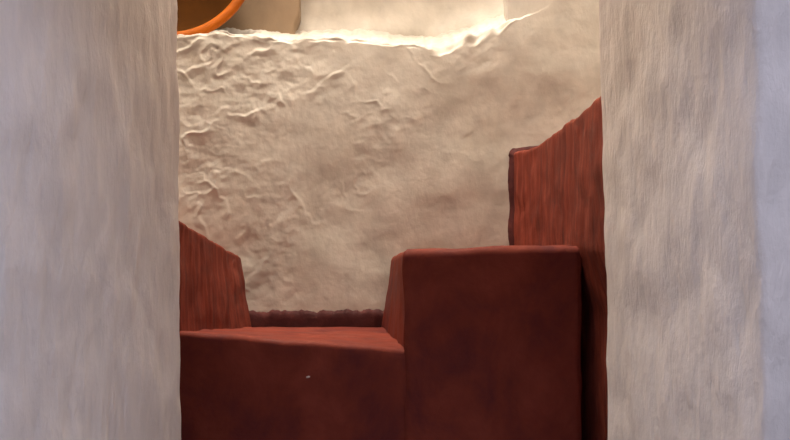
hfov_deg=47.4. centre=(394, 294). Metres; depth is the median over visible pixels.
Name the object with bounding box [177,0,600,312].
wall
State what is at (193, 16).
bowl
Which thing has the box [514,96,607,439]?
parapet
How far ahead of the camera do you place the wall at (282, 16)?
3.43 m
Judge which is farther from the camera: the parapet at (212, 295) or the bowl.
the bowl
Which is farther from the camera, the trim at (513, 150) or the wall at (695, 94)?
the trim at (513, 150)
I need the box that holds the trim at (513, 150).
[508,145,538,244]
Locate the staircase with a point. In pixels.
(475, 343)
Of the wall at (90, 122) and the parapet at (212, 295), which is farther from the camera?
the parapet at (212, 295)
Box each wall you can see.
[0,0,180,439]
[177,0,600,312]
[217,0,300,33]
[298,0,503,36]
[599,0,789,439]
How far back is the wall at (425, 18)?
3.53 m
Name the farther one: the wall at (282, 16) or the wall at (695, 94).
the wall at (282, 16)
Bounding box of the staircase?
[179,245,581,439]
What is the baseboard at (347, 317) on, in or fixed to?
attached to the wall at (316, 159)
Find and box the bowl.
[177,0,244,34]
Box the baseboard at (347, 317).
[249,309,383,326]
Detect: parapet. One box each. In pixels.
[179,221,250,331]
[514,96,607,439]

